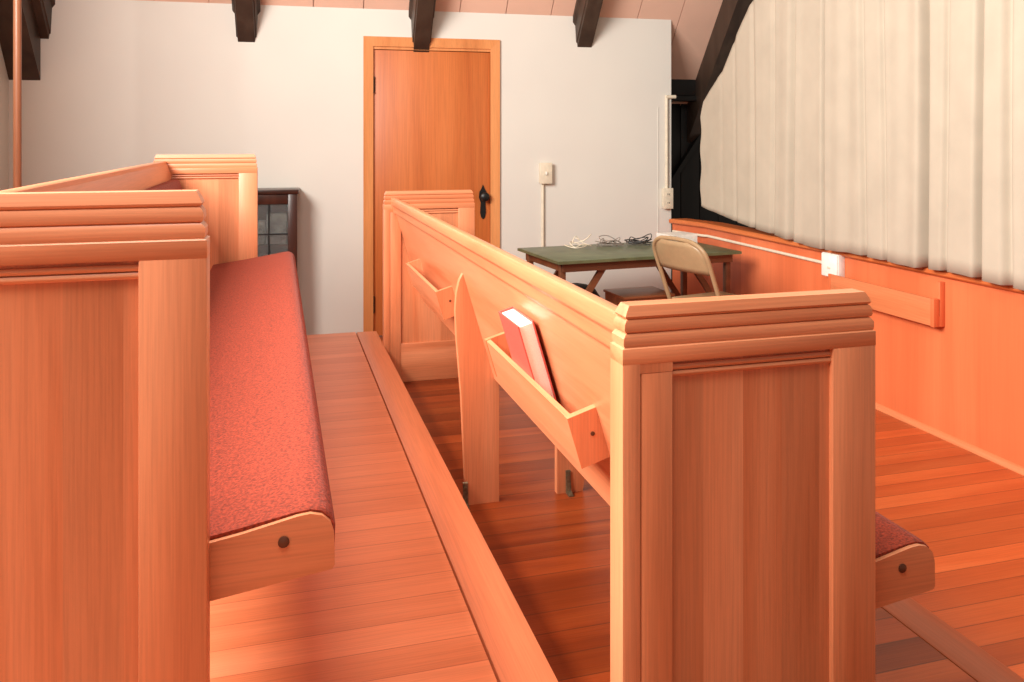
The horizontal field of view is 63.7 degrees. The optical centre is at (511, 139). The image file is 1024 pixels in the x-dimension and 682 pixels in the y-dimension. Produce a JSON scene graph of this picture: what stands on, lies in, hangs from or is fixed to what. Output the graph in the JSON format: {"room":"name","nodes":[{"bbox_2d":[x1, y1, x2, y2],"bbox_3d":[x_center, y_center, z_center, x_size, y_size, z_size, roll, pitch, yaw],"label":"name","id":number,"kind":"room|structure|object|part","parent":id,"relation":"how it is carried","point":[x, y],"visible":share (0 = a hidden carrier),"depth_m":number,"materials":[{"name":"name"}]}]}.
{"room":"church","nodes":[
{"label":"church","id":0,"kind":"room"},
{"bbox_2d":[0,46,8,190],"bbox_3d":[-2.211,-1.107,1.554,0.120,4.987,8.200,0,0,-16],"label":"wall","id":1,"kind":"structure","parent":0,"point":[4,81],"depth_m":5.16,"materials":[{"name":"white paint"}]},
{"bbox_2d":[9,0,670,334],"bbox_3d":[-1.007,0.236,5.811,4.545,2.302,0.101,0,0,-13],"label":"wall","id":2,"kind":"structure","parent":0,"point":[122,83],"depth_m":5.70,"materials":[{"name":"white paint"}]},
{"bbox_2d":[373,50,489,335],"bbox_3d":[-0.565,0.373,5.856,0.843,2.008,0.118,0,0,-13],"label":"door","id":3,"kind":"structure","parent":2,"relation":"in","point":[431,109],"depth_m":5.87,"materials":[{"name":"brown wood"}]},
{"bbox_3d":[-0.197,0.410,5.920,0.067,0.067,0.072,0,0,-13],"label":"knob","id":4,"kind":"part","parent":3,"relation":"part of","materials":[{"name":"black metal"}]},
{"bbox_2d":[363,36,499,331],"bbox_3d":[-0.573,0.333,5.900,0.973,2.109,0.108,0,0,-13],"label":"trim","id":5,"kind":"structure","parent":2,"relation":"attached to","point":[370,43],"depth_m":5.78,"materials":[{"name":"brown wood"}]},
{"bbox_2d":[541,184,543,246],"bbox_3d":[0.226,0.610,6.041,0.022,0.580,0.022,0,0,-13],"label":"conduit","id":6,"kind":"object","parent":2,"relation":"attached to","point":[542,185],"visible":0.66,"depth_m":6.03,"materials":[{"name":"beige plastic"}]},
{"bbox_2d":[539,163,551,183],"bbox_3d":[0.246,0.245,6.029,0.094,0.154,0.058,0,0,-13],"label":"light switch","id":7,"kind":"object","parent":2,"relation":"attached to","point":[545,169],"visible":1,"depth_m":6.01,"materials":[{"name":"beige plastic"}]},
{"bbox_2d":[658,107,658,232],"bbox_3d":[1.111,0.350,6.263,0.005,1.200,0.004,0,0,-14],"label":"trim","id":8,"kind":"structure","parent":2,"relation":"attached to","point":[658,107],"depth_m":6.26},
{"bbox_2d":[662,188,672,208],"bbox_3d":[1.179,0.445,6.255,0.081,0.156,0.050,0,0,-13],"label":"wall outlet","id":9,"kind":"object","parent":2,"relation":"attached to","point":[667,193],"visible":1,"depth_m":6.23,"materials":[{"name":"beige plastic"}]},
{"bbox_2d":[665,95,675,187],"bbox_3d":[1.206,0.015,6.275,0.085,0.711,0.028,0,0,-13],"label":"conduit","id":10,"kind":"object","parent":2,"relation":"attached to","point":[667,97],"visible":1,"depth_m":6.26,"materials":[{"name":"beige plastic"}]},
{"bbox_2d":[140,0,722,105],"bbox_3d":[-0.162,-2.087,5.010,6.117,4.197,3.350,0,0,-13],"label":"ceiling","id":11,"kind":"structure","parent":0,"point":[692,21],"depth_m":6.15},
{"bbox_2d":[0,0,39,79],"bbox_3d":[-2.898,-1.893,4.281,0.225,4.260,3.000,0,0,-13],"label":"rafter","id":12,"kind":"object","parent":11,"relation":"attached to","point":[30,35],"depth_m":5.11,"materials":[{"name":"brown wood"}]},
{"bbox_2d":[31,0,54,38],"bbox_3d":[-2.794,-2.026,4.306,0.182,3.993,3.000,0,0,-13],"label":"rafter","id":13,"kind":"object","parent":11,"relation":"attached to","point":[42,9],"depth_m":5.22,"materials":[{"name":"brown wood"}]},
{"bbox_2d":[232,0,259,41],"bbox_3d":[-1.564,-2.033,4.599,0.182,3.980,3.000,0,0,-13],"label":"rafter","id":14,"kind":"object","parent":11,"relation":"attached to","point":[246,12],"depth_m":5.48,"materials":[{"name":"brown wood"}]},
{"bbox_2d":[409,0,435,51],"bbox_3d":[-0.411,-2.021,4.874,0.182,4.003,3.000,0,0,-13],"label":"rafter","id":15,"kind":"object","parent":11,"relation":"attached to","point":[421,12],"depth_m":5.74,"materials":[{"name":"brown wood"}]},
{"bbox_2d":[573,0,602,46],"bbox_3d":[0.771,-2.046,5.156,0.182,3.953,3.000,0,0,-13],"label":"rafter","id":16,"kind":"object","parent":11,"relation":"attached to","point":[586,13],"depth_m":6.01,"materials":[{"name":"brown wood"}]},
{"bbox_2d":[687,0,752,141],"bbox_3d":[1.889,-2.000,5.422,0.170,4.045,3.000,0,0,-13],"label":"rafter","id":17,"kind":"object","parent":11,"relation":"attached to","point":[731,14],"visible":0.6,"depth_m":6.40,"materials":[{"name":"brown wood"}]},
{"bbox_2d":[672,224,706,296],"bbox_3d":[1.363,1.011,6.124,0.097,0.752,0.404,0,0,-30],"label":"wall","id":18,"kind":"structure","parent":0,"point":[693,285],"depth_m":6.09,"materials":[{"name":"orange wood"}]},
{"bbox_2d":[379,335,1023,678],"bbox_3d":[0.091,1.437,2.417,4.900,0.100,8.600,0,0,-16],"label":"floor","id":19,"kind":"structure","parent":0,"point":[967,507],"depth_m":2.99,"materials":[{"name":"brown wood"}]},
{"bbox_2d":[258,187,299,266],"bbox_3d":[-1.786,0.857,5.439,0.738,1.060,0.258,0,0,-13],"label":"base cabinet","id":20,"kind":"object","parent":19,"relation":"on","point":[277,207],"visible":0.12,"depth_m":5.39,"materials":[{"name":"brown wood"}]},
{"bbox_3d":[-1.760,0.835,5.335,0.596,0.825,0.004,0,0,-13],"label":"pane","id":21,"kind":"part","parent":20,"relation":"part of","materials":[{"name":"clear glass"}]},
{"bbox_2d":[210,332,496,681],"bbox_3d":[-0.420,1.250,1.128,0.981,0.474,6.400,0,0,-16],"label":"tier","id":22,"kind":"object","parent":19,"relation":"on","point":[391,606],"visible":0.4,"depth_m":1.83,"materials":[{"name":"brown wood"}]},
{"bbox_2d":[0,154,334,681],"bbox_3d":[-0.947,0.540,2.473,0.629,0.945,2.959,0,0,-16],"label":"pew","id":23,"kind":"object","parent":22,"relation":"on","point":[162,454],"visible":1,"depth_m":1.07,"materials":[{"name":"brown wood"}]},
{"bbox_3d":[-0.630,0.517,1.050,0.298,0.732,0.030,0,0,-16],"label":"panel","id":24,"kind":"part","parent":23,"relation":"part of","materials":[{"name":"brown wood"}]},
{"bbox_3d":[-1.201,0.136,2.400,0.032,0.078,2.859,0,0,-16],"label":"crest rail","id":25,"kind":"part","parent":23,"relation":"part of","materials":[{"name":"brown wood"}]},
{"bbox_3d":[-0.630,0.145,1.050,0.458,0.024,0.050,0,0,-16],"label":"rail","id":26,"kind":"part","parent":23,"relation":"part of","materials":[{"name":"brown wood"}]},
{"bbox_3d":[-0.630,0.101,1.050,0.458,0.065,0.050,0,0,-16],"label":"cap moulding","id":27,"kind":"part","parent":23,"relation":"part of","materials":[{"name":"brown wood"}]},
{"bbox_3d":[-1.428,0.517,3.848,0.298,0.732,0.030,0,0,-16],"label":"panel","id":28,"kind":"part","parent":23,"relation":"part of","materials":[{"name":"brown wood"}]},
{"bbox_3d":[-1.428,0.101,3.848,0.458,0.065,0.050,0,0,-16],"label":"cap moulding","id":29,"kind":"part","parent":23,"relation":"part of","materials":[{"name":"brown wood"}]},
{"bbox_3d":[-1.428,0.145,3.848,0.458,0.024,0.050,0,0,-16],"label":"rail","id":30,"kind":"part","parent":23,"relation":"part of","materials":[{"name":"brown wood"}]},
{"bbox_3d":[-0.431,0.599,1.139,0.365,0.130,0.008,0,0,-16],"label":"seat","id":31,"kind":"part","parent":23,"relation":"part of","materials":[{"name":"brown wood"}]},
{"bbox_2d":[210,251,334,545],"bbox_3d":[-0.821,0.595,2.509,0.367,0.130,2.838,0,0,-16],"label":"seat cushion","id":32,"kind":"object","parent":23,"relation":"on","point":[269,480],"depth_m":1.63,"materials":[{"name":"red fabric"}]},
{"bbox_2d":[356,331,557,681],"bbox_3d":[0.108,1.250,1.279,0.107,0.474,6.400,0,0,-16],"label":"trim","id":33,"kind":"structure","parent":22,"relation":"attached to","point":[513,652],"depth_m":2.05,"materials":[{"name":"brown wood"}]},
{"bbox_2d":[572,283,599,296],"bbox_3d":[0.430,1.181,5.603,0.426,0.412,0.208,0,0,-16],"label":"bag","id":34,"kind":"object","parent":19,"relation":"on","point":[583,286],"visible":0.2,"depth_m":5.58,"materials":[{"name":"black fabric"}]},
{"bbox_2d":[517,241,741,295],"bbox_3d":[0.739,1.043,5.248,1.258,0.688,0.648,0,0,-21],"label":"folding table","id":35,"kind":"object","parent":19,"relation":"on","point":[599,258],"visible":0.48,"depth_m":5.08,"materials":[{"name":"green wood"}]},
{"bbox_3d":[0.292,1.054,4.813,0.035,0.666,0.035,0,0,-21],"label":"leg","id":36,"kind":"part","parent":35,"relation":"part of","materials":[{"name":"brown wood"}]},
{"bbox_2d":[564,234,590,247],"bbox_3d":[0.426,0.651,5.307,0.143,0.089,0.146,0,0,35],"label":"cable","id":37,"kind":"object","parent":35,"relation":"on","point":[572,242],"visible":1,"depth_m":5.30,"materials":[{"name":"beige plastic"}]},
{"bbox_2d":[595,235,623,245],"bbox_3d":[0.642,0.663,5.402,0.193,0.067,0.124,0,0,-32],"label":"cable","id":38,"kind":"object","parent":35,"relation":"on","point":[604,242],"visible":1,"depth_m":5.37,"materials":[{"name":"grey plastic"}]},
{"bbox_2d":[624,233,651,244],"bbox_3d":[0.844,0.657,5.477,0.185,0.078,0.165,0,0,-21],"label":"cable","id":39,"kind":"object","parent":35,"relation":"on","point":[633,241],"visible":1,"depth_m":5.44,"materials":[{"name":"black plastic"}]},
{"bbox_2d":[656,232,696,242],"bbox_3d":[1.117,0.667,5.587,0.225,0.062,0.166,0,0,-21],"label":"paper stack","id":40,"kind":"object","parent":35,"relation":"on","point":[691,236],"visible":0.48,"depth_m":5.54,"materials":[{"name":"white paper"}]},
{"bbox_3d":[1.185,1.054,5.683,0.035,0.666,0.035,0,0,-21],"label":"leg","id":41,"kind":"part","parent":35,"relation":"part of","materials":[{"name":"brown wood"}]},
{"bbox_3d":[1.361,1.054,5.224,0.035,0.666,0.035,0,0,-21],"label":"leg","id":42,"kind":"part","parent":35,"relation":"part of","materials":[{"name":"brown wood"}]},
{"bbox_2d":[603,286,674,305],"bbox_3d":[0.822,1.186,5.349,0.366,0.402,0.300,0,0,-19],"label":"wooden box","id":43,"kind":"object","parent":19,"relation":"on","point":[615,296],"visible":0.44,"depth_m":5.28,"materials":[{"name":"brown wood"}]},
{"bbox_2d":[403,378,976,681],"bbox_3d":[0.632,1.343,1.428,0.982,0.287,6.400,0,0,-16],"label":"tier","id":44,"kind":"object","parent":19,"relation":"on","point":[551,549],"depth_m":2.41,"materials":[{"name":"brown wood"}]},
{"bbox_2d":[383,190,934,681],"bbox_3d":[0.065,0.728,2.761,0.629,0.945,2.959,0,0,-16],"label":"pew","id":45,"kind":"object","parent":44,"relation":"on","point":[728,442],"visible":0.89,"depth_m":1.35,"materials":[{"name":"orange wood"}]},
{"bbox_3d":[-0.416,0.287,4.136,0.458,0.065,0.050,0,0,-16],"label":"cap moulding","id":46,"kind":"part","parent":45,"relation":"part of","materials":[{"name":"brown wood"}]},
{"bbox_3d":[-0.416,0.332,4.136,0.458,0.024,0.050,0,0,-16],"label":"rail","id":47,"kind":"part","parent":45,"relation":"part of","materials":[{"name":"brown wood"}]},
{"bbox_3d":[-0.416,0.704,4.136,0.298,0.732,0.030,0,0,-16],"label":"panel","id":48,"kind":"part","parent":45,"relation":"part of","materials":[{"name":"brown wood"}]},
{"bbox_3d":[-0.416,1.105,4.136,0.289,0.190,0.048,0,0,-16],"label":"rail","id":49,"kind":"part","parent":45,"relation":"part of","materials":[{"name":"brown wood"}]},
{"bbox_3d":[-0.189,0.323,2.689,0.032,0.078,2.859,0,0,-16],"label":"crest rail","id":50,"kind":"part","parent":45,"relation":"part of","materials":[{"name":"brown wood"}]},
{"bbox_2d":[498,306,556,400],"bbox_3d":[0.038,0.529,1.992,0.101,0.221,0.175,0,0,-16],"label":"hymnal","id":51,"kind":"object","parent":45,"relation":"on","point":[521,335],"visible":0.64,"depth_m":1.92,"materials":[{"name":"red paper"}]},
{"bbox_3d":[0.221,1.006,2.823,0.148,0.388,0.026,0,0,-16],"label":"seat leg","id":52,"kind":"part","parent":45,"relation":"part of","materials":[{"name":"brown wood"}]},
{"bbox_3d":[0.382,0.332,1.339,0.458,0.024,0.050,0,0,-16],"label":"rail","id":53,"kind":"part","parent":45,"relation":"part of","materials":[{"name":"brown wood"}]},
{"bbox_3d":[0.382,0.287,1.339,0.458,0.065,0.050,0,0,-16],"label":"cap moulding","id":54,"kind":"part","parent":45,"relation":"part of","materials":[{"name":"brown wood"}]},
{"bbox_3d":[0.382,0.704,1.339,0.298,0.732,0.030,0,0,-16],"label":"panel","id":55,"kind":"part","parent":45,"relation":"part of","materials":[{"name":"brown wood"}]},
{"bbox_2d":[875,511,928,558],"bbox_3d":[0.191,0.782,2.797,0.367,0.130,2.838,0,0,-16],"label":"seat cushion","id":56,"kind":"object","parent":45,"relation":"on","point":[892,541],"depth_m":1.47,"materials":[{"name":"red fabric"}]},
{"bbox_3d":[0.580,0.786,1.428,0.365,0.130,0.008,0,0,-16],"label":"seat","id":57,"kind":"part","parent":45,"relation":"part of","materials":[{"name":"brown wood"}]},
{"bbox_2d":[881,597,1023,681],"bbox_3d":[1.160,1.343,1.579,0.107,0.287,6.400,0,0,-16],"label":"trim","id":58,"kind":"structure","parent":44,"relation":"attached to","point":[958,649],"depth_m":1.96,"materials":[{"name":"brown wood"}]},
{"bbox_2d":[652,235,735,298],"bbox_3d":[1.127,0.972,4.813,0.620,0.838,0.477,0,0,-30],"label":"folding chair","id":59,"kind":"object","parent":19,"relation":"on","point":[684,255],"visible":0.61,"depth_m":4.69,"materials":[{"name":"beige metal"}]},
{"bbox_3d":[0.952,0.664,4.714,0.102,0.178,0.426,0,0,-30],"label":"backrest","id":60,"kind":"part","parent":59,"relation":"part of","materials":[{"name":"beige metal"}]},
{"bbox_3d":[1.223,0.951,4.868,0.400,0.022,0.390,0,0,-30],"label":"seat","id":61,"kind":"part","parent":59,"relation":"part of","materials":[{"name":"beige metal"}]},
{"bbox_3d":[-1.482,1.156,0.825,1.003,0.661,6.400,0,0,-16],"label":"tier","id":62,"kind":"object","parent":19,"relation":"on","visible":0},
{"bbox_2d":[13,0,21,187],"bbox_3d":[-2.238,-0.924,3.729,0.060,3.500,0.060,0,0,-16],"label":"pole","id":63,"kind":"object","parent":62,"relation":"on","point":[17,4],"visible":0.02,"depth_m":3.71,"materials":[{"name":"brown wood"}]},
{"bbox_2d":[671,104,755,292],"bbox_3d":[1.647,0.444,6.937,1.530,1.887,0.060,0,0,-13],"label":"wall","id":64,"kind":"structure","parent":0,"point":[686,188],"depth_m":6.86,"materials":[{"name":"black paint"}]},
{"bbox_2d":[671,79,695,101],"bbox_3d":[1.659,-0.407,6.822,1.500,0.185,0.170,0,0,-13],"label":"wall plate","id":65,"kind":"object","parent":64,"relation":"attached to","point":[684,90],"depth_m":6.68,"materials":[{"name":"black wood"}]},
{"bbox_2d":[671,134,700,186],"bbox_3d":[1.451,0.135,6.829,0.660,0.930,0.060,0,0,-13],"label":"brace","id":66,"kind":"object","parent":64,"relation":"attached to","point":[695,143],"visible":0.29,"depth_m":6.80,"materials":[{"name":"black wood"}]},
{"bbox_2d":[707,228,1023,466],"bbox_3d":[2.257,1.011,3.155,0.100,0.752,5.830,0,0,-16],"label":"wall","id":67,"kind":"structure","parent":0,"point":[963,379],"depth_m":3.85,"materials":[{"name":"orange wood"}]},
{"bbox_2d":[672,230,821,263],"bbox_3d":[1.530,0.695,5.458,0.088,0.024,1.709,0,0,-19],"label":"conduit","id":68,"kind":"object","parent":67,"relation":"attached to","point":[700,235],"visible":0.74,"depth_m":5.27,"materials":[{"name":"beige plastic"}]},
{"bbox_2d":[822,252,844,276],"bbox_3d":[1.774,0.695,4.561,0.056,0.132,0.140,0,0,-16],"label":"junction box","id":69,"kind":"object","parent":67,"relation":"attached to","point":[832,263],"visible":0.9,"depth_m":4.53,"materials":[{"name":"white plastic"}]},
{"bbox_2d":[669,218,1023,293],"bbox_3d":[2.160,0.618,3.319,0.245,0.034,6.200,0,0,-16],"label":"trim","id":70,"kind":"structure","parent":67,"relation":"on","point":[724,227],"depth_m":4.85,"materials":[{"name":"brown wood"}]},
{"bbox_2d":[700,0,1023,289],"bbox_3d":[1.970,-0.552,3.803,0.100,2.323,4.335,0,0,-16],"label":"curtain","id":71,"kind":"object","parent":70,"relation":"on","point":[892,131],"visible":1,"depth_m":4.14,"materials":[{"name":"beige fabric"}]},
{"bbox_2d":[828,274,944,326],"bbox_3d":[1.877,0.765,4.185,0.064,0.208,0.761,0,0,-16],"label":"rack","id":72,"kind":"object","parent":67,"relation":"attached to","point":[906,305],"visible":0.67,"depth_m":4.01,"materials":[{"name":"orange wood"}]},
{"bbox_2d":[875,402,1023,475],"bbox_3d":[2.202,1.375,3.123,0.022,0.025,5.800,0,0,-16],"label":"baseboard","id":73,"kind":"structure","parent":67,"relation":"attached to","point":[987,455],"depth_m":3.76,"materials":[{"name":"brown wood"}]}
]}

